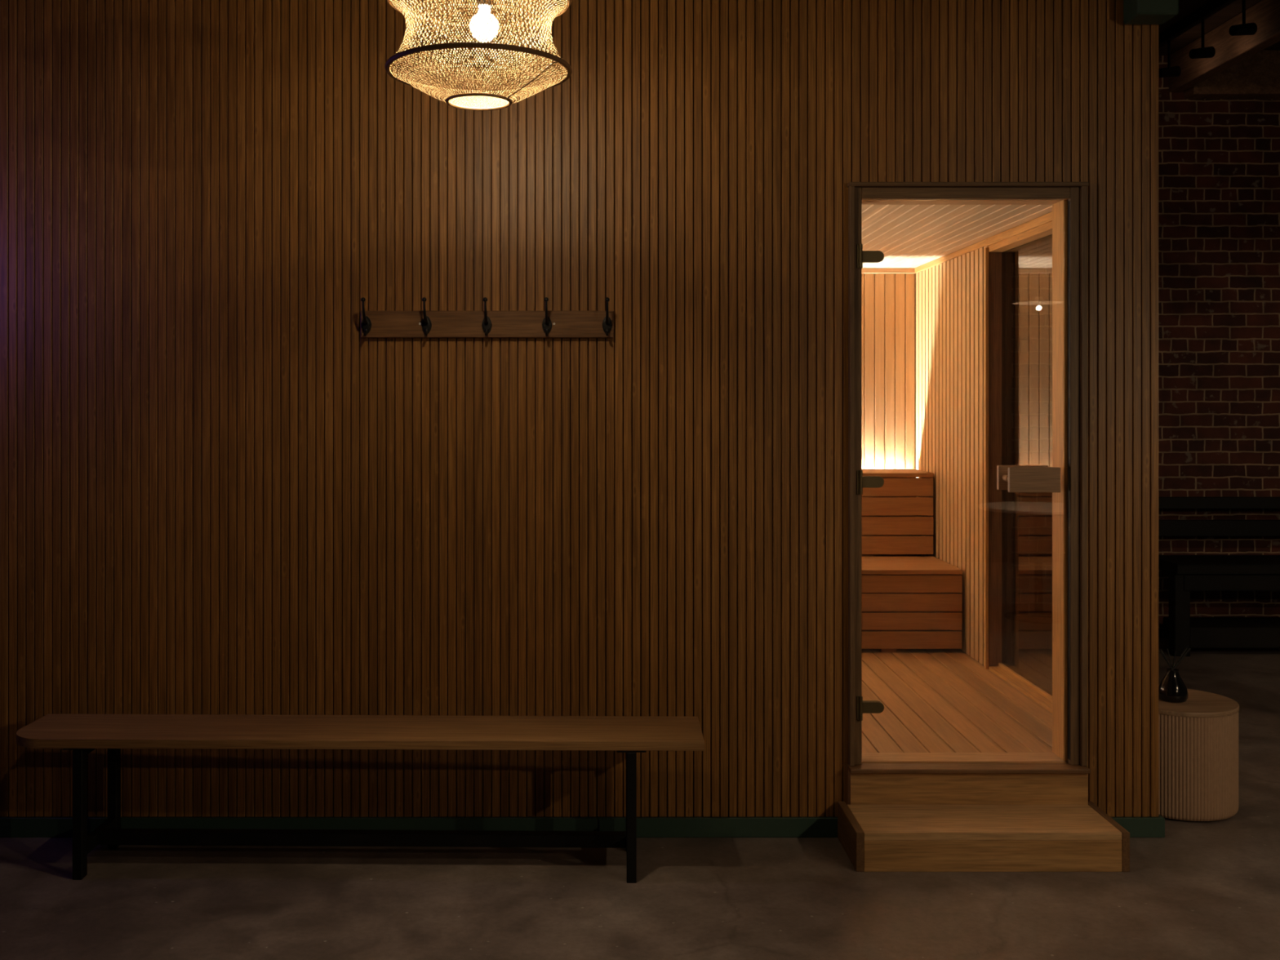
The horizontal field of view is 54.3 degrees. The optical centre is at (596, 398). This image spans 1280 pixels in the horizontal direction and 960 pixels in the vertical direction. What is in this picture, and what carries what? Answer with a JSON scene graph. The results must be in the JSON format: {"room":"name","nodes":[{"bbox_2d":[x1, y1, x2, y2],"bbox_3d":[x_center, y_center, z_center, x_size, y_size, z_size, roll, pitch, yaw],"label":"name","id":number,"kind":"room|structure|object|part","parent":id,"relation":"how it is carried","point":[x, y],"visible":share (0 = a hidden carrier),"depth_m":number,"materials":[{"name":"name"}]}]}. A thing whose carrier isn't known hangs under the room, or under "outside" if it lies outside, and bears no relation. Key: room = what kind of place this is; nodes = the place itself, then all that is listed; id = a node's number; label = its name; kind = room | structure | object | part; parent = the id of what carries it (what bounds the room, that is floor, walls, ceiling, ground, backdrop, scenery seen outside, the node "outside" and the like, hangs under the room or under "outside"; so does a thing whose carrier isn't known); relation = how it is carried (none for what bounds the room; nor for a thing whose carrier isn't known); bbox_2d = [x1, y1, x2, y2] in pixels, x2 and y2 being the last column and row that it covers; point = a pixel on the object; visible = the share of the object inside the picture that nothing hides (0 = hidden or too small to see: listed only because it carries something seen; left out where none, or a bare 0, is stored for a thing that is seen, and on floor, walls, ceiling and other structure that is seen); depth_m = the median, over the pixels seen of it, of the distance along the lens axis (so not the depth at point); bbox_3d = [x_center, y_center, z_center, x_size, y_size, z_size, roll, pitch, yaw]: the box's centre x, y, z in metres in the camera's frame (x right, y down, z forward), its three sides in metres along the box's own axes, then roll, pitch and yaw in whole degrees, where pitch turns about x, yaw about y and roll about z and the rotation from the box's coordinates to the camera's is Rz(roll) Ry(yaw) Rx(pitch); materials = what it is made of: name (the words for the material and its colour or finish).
{"room":"changing room","nodes":[
{"label":"changing room","id":0,"kind":"room"},
{"bbox_2d":[0,0,1158,817],"bbox_3d":[-0.902,-0.324,4.250,5.595,3.600,0.100,0,0,0],"label":"wall","id":1,"kind":"structure","parent":0,"point":[219,495],"depth_m":4.20,"materials":[{"name":"brown wood"}]},
{"bbox_2d":[0,817,837,837],"bbox_3d":[-1.428,1.443,4.193,4.544,0.066,0.014,0,0,0],"label":"baseboard","id":2,"kind":"structure","parent":1,"relation":"attached to","point":[10,827],"depth_m":4.19,"materials":[{"name":"green paint"}]},
{"bbox_2d":[360,297,613,337],"bbox_3d":[-0.367,-0.268,4.154,0.849,0.130,0.092,0,0,0],"label":"coat rack","id":3,"kind":"object","parent":1,"relation":"attached to","point":[374,324],"visible":1,"depth_m":4.18,"materials":[{"name":"brown wood"}]},
{"bbox_3d":[-0.367,-0.248,4.190,0.849,0.090,0.020,0,0,0],"label":"rail","id":4,"kind":"part","parent":3,"relation":"part of","materials":[{"name":"brown wood"}]},
{"bbox_2d":[857,244,1060,720],"bbox_3d":[1.223,0.280,4.200,0.701,1.890,0.134,0,0,0],"label":"door","id":5,"kind":"structure","parent":1,"relation":"in","point":[1013,478],"depth_m":4.18,"materials":[{"name":"clear glass"}]},
{"bbox_3d":[1.453,0.272,4.257,0.170,0.083,0.020,0,0,0],"label":"handle","id":6,"kind":"part","parent":5,"relation":"part of","materials":[{"name":"brown wood"}]},
{"bbox_3d":[1.453,0.272,4.143,0.170,0.083,0.020,0,0,0],"label":"handle","id":7,"kind":"part","parent":5,"relation":"part of","materials":[{"name":"brown wood"}]},
{"bbox_2d":[846,182,1090,804],"bbox_3d":[1.244,0.377,4.229,0.803,2.199,0.182,0,0,0],"label":"door frame","id":8,"kind":"structure","parent":1,"relation":"attached to","point":[1060,776],"depth_m":4.19,"materials":[{"name":"brown wood"}]},
{"bbox_3d":[1.241,1.240,4.175,0.798,0.014,0.073,0,0,0],"label":"sill","id":9,"kind":"part","parent":8,"relation":"part of","materials":[{"name":"brown wood"}]},
{"bbox_3d":[1.587,0.271,4.190,0.004,0.080,0.012,0,0,0],"label":"strike plate","id":10,"kind":"part","parent":8,"relation":"part of","materials":[{"name":"black metal"}]},
{"bbox_2d":[1111,813,1164,837],"bbox_3d":[1.776,1.443,5.668,0.264,0.066,2.964,0,0,0],"label":"baseboard","id":11,"kind":"structure","parent":1,"relation":"attached to","point":[1137,827],"depth_m":4.19,"materials":[{"name":"green paint"}]},
{"bbox_2d":[0,635,1279,959],"bbox_3d":[1.250,1.551,2.475,10.100,0.150,10.750,0,0,0],"label":"floor","id":12,"kind":"structure","parent":0,"point":[1202,890],"depth_m":3.69,"materials":[{"name":"concrete"}]},
{"bbox_2d":[16,714,704,883],"bbox_3d":[-0.745,1.260,3.957,2.150,0.432,0.305,0,0,1],"label":"wooden bench","id":13,"kind":"object","parent":12,"relation":"on","point":[82,734],"visible":1,"depth_m":3.93,"materials":[{"name":"brown wood"}]},
{"bbox_3d":[-1.590,1.089,3.970,0.090,0.031,0.300,0,0,1],"label":"plate","id":14,"kind":"part","parent":13,"relation":"part of","materials":[{"name":"black metal"}]},
{"bbox_3d":[-1.592,1.277,3.839,0.030,0.398,0.040,0,0,1],"label":"leg","id":15,"kind":"part","parent":13,"relation":"part of","materials":[{"name":"black metal"}]},
{"bbox_3d":[-1.588,1.277,4.101,0.030,0.398,0.040,0,0,1],"label":"leg","id":16,"kind":"part","parent":13,"relation":"part of","materials":[{"name":"black metal"}]},
{"bbox_3d":[-0.745,1.058,3.957,2.150,0.029,0.305,0,0,1],"label":"seat","id":17,"kind":"part","parent":13,"relation":"part of","materials":[{"name":"brown wood"}]},
{"bbox_3d":[0.110,1.277,4.075,0.030,0.398,0.040,0,0,1],"label":"leg","id":18,"kind":"part","parent":13,"relation":"part of","materials":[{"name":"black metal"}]},
{"bbox_3d":[0.108,1.089,3.944,0.090,0.031,0.300,0,0,1],"label":"plate","id":19,"kind":"part","parent":13,"relation":"part of","materials":[{"name":"black metal"}]},
{"bbox_3d":[0.106,1.277,3.813,0.030,0.398,0.040,0,0,1],"label":"leg","id":20,"kind":"part","parent":13,"relation":"part of","materials":[{"name":"black metal"}]},
{"bbox_2d":[837,801,1129,871],"bbox_3d":[1.234,1.415,4.035,0.853,0.122,0.302,0,0,0],"label":"step","id":21,"kind":"structure","parent":12,"relation":"on","point":[873,837],"depth_m":3.88,"materials":[{"name":"brown wood"}]},
{"bbox_2d":[1158,688,1239,821],"bbox_3d":[2.100,1.282,4.510,0.398,0.387,0.398,0,0,0],"label":"side table","id":22,"kind":"object","parent":12,"relation":"on","point":[1198,735],"visible":0.63,"depth_m":4.33,"materials":[{"name":"brown wood"}]},
{"bbox_2d":[1158,648,1191,702],"bbox_3d":[2.073,0.994,4.490,0.103,0.190,0.103,0,0,43],"label":"reed diffuser","id":23,"kind":"object","parent":22,"relation":"on","point":[1171,688],"visible":0.97,"depth_m":4.46,"materials":[{"name":"black ceramic"}]},
{"bbox_2d":[1158,497,1279,656],"bbox_3d":[4.100,1.026,7.360,1.600,0.900,0.520,0,0,0],"label":"bench","id":24,"kind":"object","parent":12,"relation":"on","point":[1187,573],"visible":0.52,"depth_m":7.14,"materials":[{"name":"black metal"}]},
{"bbox_3d":[3.345,1.241,7.160,0.090,0.470,0.080,0,0,0],"label":"leg","id":25,"kind":"part","parent":24,"relation":"part of","materials":[{"name":"black metal"}]},
{"bbox_3d":[4.101,0.976,7.310,1.598,0.060,0.420,0,0,0],"label":"seat","id":26,"kind":"part","parent":24,"relation":"part of","materials":[{"name":"black metal"}]},
{"bbox_2d":[1163,617,1279,648],"bbox_3d":[4.100,1.371,7.300,1.419,0.120,0.340,0,0,0],"label":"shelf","id":27,"kind":"object","parent":24,"relation":"attached to","point":[1201,632],"depth_m":7.13,"materials":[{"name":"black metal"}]},
{"bbox_2d":[862,267,915,469],"bbox_3d":[0.682,-0.324,7.064,2.264,3.600,0.112,0,0,0],"label":"wall","id":28,"kind":"structure","parent":0,"point":[888,294],"depth_m":7.02,"materials":[{"name":"brown wood"}]},
{"bbox_3d":[0.672,-0.717,7.019,2.244,0.029,0.022,0,0,0],"label":"cornice","id":29,"kind":"part","parent":28,"relation":"part of","materials":[{"name":"brown wood"}]},
{"bbox_2d":[915,239,987,666],"bbox_3d":[1.841,-0.324,6.423,0.109,3.600,1.394,0,0,0],"label":"wall","id":30,"kind":"structure","parent":0,"point":[950,287],"depth_m":6.21,"materials":[{"name":"brown wood"}]},
{"bbox_3d":[1.798,-0.717,6.367,0.024,0.029,1.282,0,0,0],"label":"cornice","id":31,"kind":"part","parent":30,"relation":"part of","materials":[{"name":"brown wood"}]},
{"bbox_2d":[984,211,1052,713],"bbox_3d":[1.837,-0.324,5.013,0.117,3.600,1.424,0,0,0],"label":"window","id":32,"kind":"structure","parent":30,"relation":"in","point":[997,255],"depth_m":5.71,"materials":[{"name":"brown wood"}]},
{"bbox_3d":[1.879,0.279,5.035,0.020,1.896,1.350,0,0,0],"label":"sash","id":33,"kind":"part","parent":32,"relation":"part of","materials":[{"name":"brown wood"}]},
{"bbox_3d":[1.788,-0.714,5.022,0.012,0.035,1.395,0,0,0],"label":"head trim","id":34,"kind":"part","parent":32,"relation":"part of","materials":[{"name":"brown wood"}]},
{"bbox_3d":[1.845,1.344,5.025,0.101,0.264,1.400,0,0,0],"label":"sill","id":35,"kind":"part","parent":32,"relation":"part of","materials":[{"name":"brown wood"}]},
{"bbox_3d":[1.858,0.280,5.035,0.008,1.895,1.348,0,0,0],"label":"pane","id":36,"kind":"part","parent":32,"relation":"part of","materials":[{"name":"glass"}]},
{"bbox_2d":[862,204,1052,267],"bbox_3d":[0.682,-0.762,5.710,2.264,0.060,2.819,0,0,0],"label":"ceiling","id":37,"kind":"structure","parent":0,"point":[908,236],"depth_m":5.32,"materials":[{"name":"brown wood"}]},
{"bbox_2d":[862,630,1053,752],"bbox_3d":[0.673,1.251,5.670,2.241,0.020,2.700,0,0,0],"label":"floor","id":38,"kind":"structure","parent":0,"point":[934,700],"depth_m":4.98,"materials":[{"name":"brown wood"}]},
{"bbox_2d":[862,469,933,556],"bbox_3d":[0.674,0.819,6.774,2.209,0.845,0.376,0,0,0],"label":"bench","id":39,"kind":"object","parent":38,"relation":"on","point":[891,525],"visible":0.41,"depth_m":6.59,"materials":[{"name":"brown wood"}]},
{"bbox_3d":[0.674,0.824,6.955,2.209,0.795,0.011,0,0,0],"label":"panel","id":40,"kind":"part","parent":39,"relation":"part of","materials":[{"name":"brown wood"}]},
{"bbox_3d":[0.674,0.407,6.774,2.209,0.022,0.376,0,0,0],"label":"seat","id":41,"kind":"part","parent":39,"relation":"part of","materials":[{"name":"brown wood"}]},
{"bbox_2d":[862,556,962,652],"bbox_3d":[0.674,1.038,6.325,2.209,0.405,0.520,0,0,0],"label":"bench","id":42,"kind":"object","parent":38,"relation":"on","point":[898,593],"visible":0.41,"depth_m":6.07,"materials":[{"name":"brown wood"}]},
{"bbox_3d":[0.674,1.044,6.579,2.209,0.355,0.011,0,0,0],"label":"panel","id":43,"kind":"part","parent":42,"relation":"part of","materials":[{"name":"brown wood"}]},
{"bbox_3d":[0.674,0.847,6.325,2.209,0.022,0.520,0,0,0],"label":"seat","id":44,"kind":"part","parent":42,"relation":"part of","materials":[{"name":"brown wood"}]},
{"bbox_2d":[1011,615,1052,693],"bbox_3d":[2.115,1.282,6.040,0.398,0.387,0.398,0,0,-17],"label":"glass panel","id":45,"kind":"object","parent":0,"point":[1031,636],"visible":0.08,"depth_m":5.86,"materials":[{"name":"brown glass"}]},
{"bbox_2d":[1011,55,1279,635],"bbox_3d":[1.300,-0.324,7.790,10.000,3.600,0.120,0,0,0],"label":"wall","id":46,"kind":"structure","parent":0,"point":[1219,159],"depth_m":7.73,"materials":[{"name":"brick"}]},
{"bbox_2d":[1184,49,1279,98],"bbox_3d":[4.915,-1.988,7.665,2.550,0.269,0.129,0,0,0],"label":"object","id":47,"kind":"structure","parent":46,"relation":"attached to","point":[1257,76],"depth_m":7.60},
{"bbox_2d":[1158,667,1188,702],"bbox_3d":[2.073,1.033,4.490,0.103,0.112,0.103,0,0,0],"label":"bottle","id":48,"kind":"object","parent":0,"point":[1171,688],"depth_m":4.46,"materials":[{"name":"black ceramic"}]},
{"bbox_2d":[1158,0,1279,55],"bbox_3d":[1.250,-2.199,2.475,10.100,0.150,10.750,0,0,0],"label":"ceiling","id":49,"kind":"structure","parent":0,"point":[1186,7],"depth_m":7.02,"materials":[{"name":"black wood"}]},
{"bbox_2d":[384,0,572,111],"bbox_3d":[-0.293,-1.428,3.100,0.477,1.392,0.477,0,0,0],"label":"pendant lamp","id":50,"kind":"object","parent":49,"relation":"hanging from","point":[484,26],"visible":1,"depth_m":2.99,"materials":[{"name":"wicker"}]},
{"bbox_2d":[476,0,492,7],"bbox_3d":[-0.280,-1.011,3.100,0.040,0.075,0.040,0,0,0],"label":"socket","id":51,"kind":"object","parent":50,"relation":"attached to","point":[481,0],"depth_m":3.09,"materials":[{"name":"white metal"}]},
{"bbox_3d":[-0.280,-0.932,3.100,0.072,0.091,0.072,0,0,0],"label":"bulb","id":52,"kind":"part","parent":50,"relation":"part of","materials":[{"name":"white glass"}]},
{"bbox_2d":[1123,0,1178,24],"bbox_3d":[1.833,-1.688,4.125,0.135,0.871,0.119,0,0,0],"label":"beam","id":53,"kind":"structure","parent":49,"relation":"attached to","point":[1135,11],"depth_m":4.08,"materials":[{"name":"green paint"}]},
{"bbox_2d":[1158,0,1257,77],"bbox_3d":[3.296,-1.983,6.200,0.140,0.280,2.800,0,0,0],"label":"track light","id":54,"kind":"object","parent":49,"relation":"attached to","point":[1213,6],"visible":0.94,"depth_m":6.78,"materials":[{"name":"black metal"}]},
{"bbox_3d":[3.300,-2.094,6.200,0.040,0.059,2.800,0,0,0],"label":"rail","id":55,"kind":"part","parent":54,"relation":"part of","materials":[{"name":"black metal"}]},
{"bbox_2d":[1168,0,1279,92],"bbox_3d":[3.587,-2.010,4.465,0.085,0.227,6.529,0,0,0],"label":"beam","id":56,"kind":"structure","parent":49,"relation":"attached to","point":[1230,50],"depth_m":7.02,"materials":[{"name":"brown wood"}]}
]}

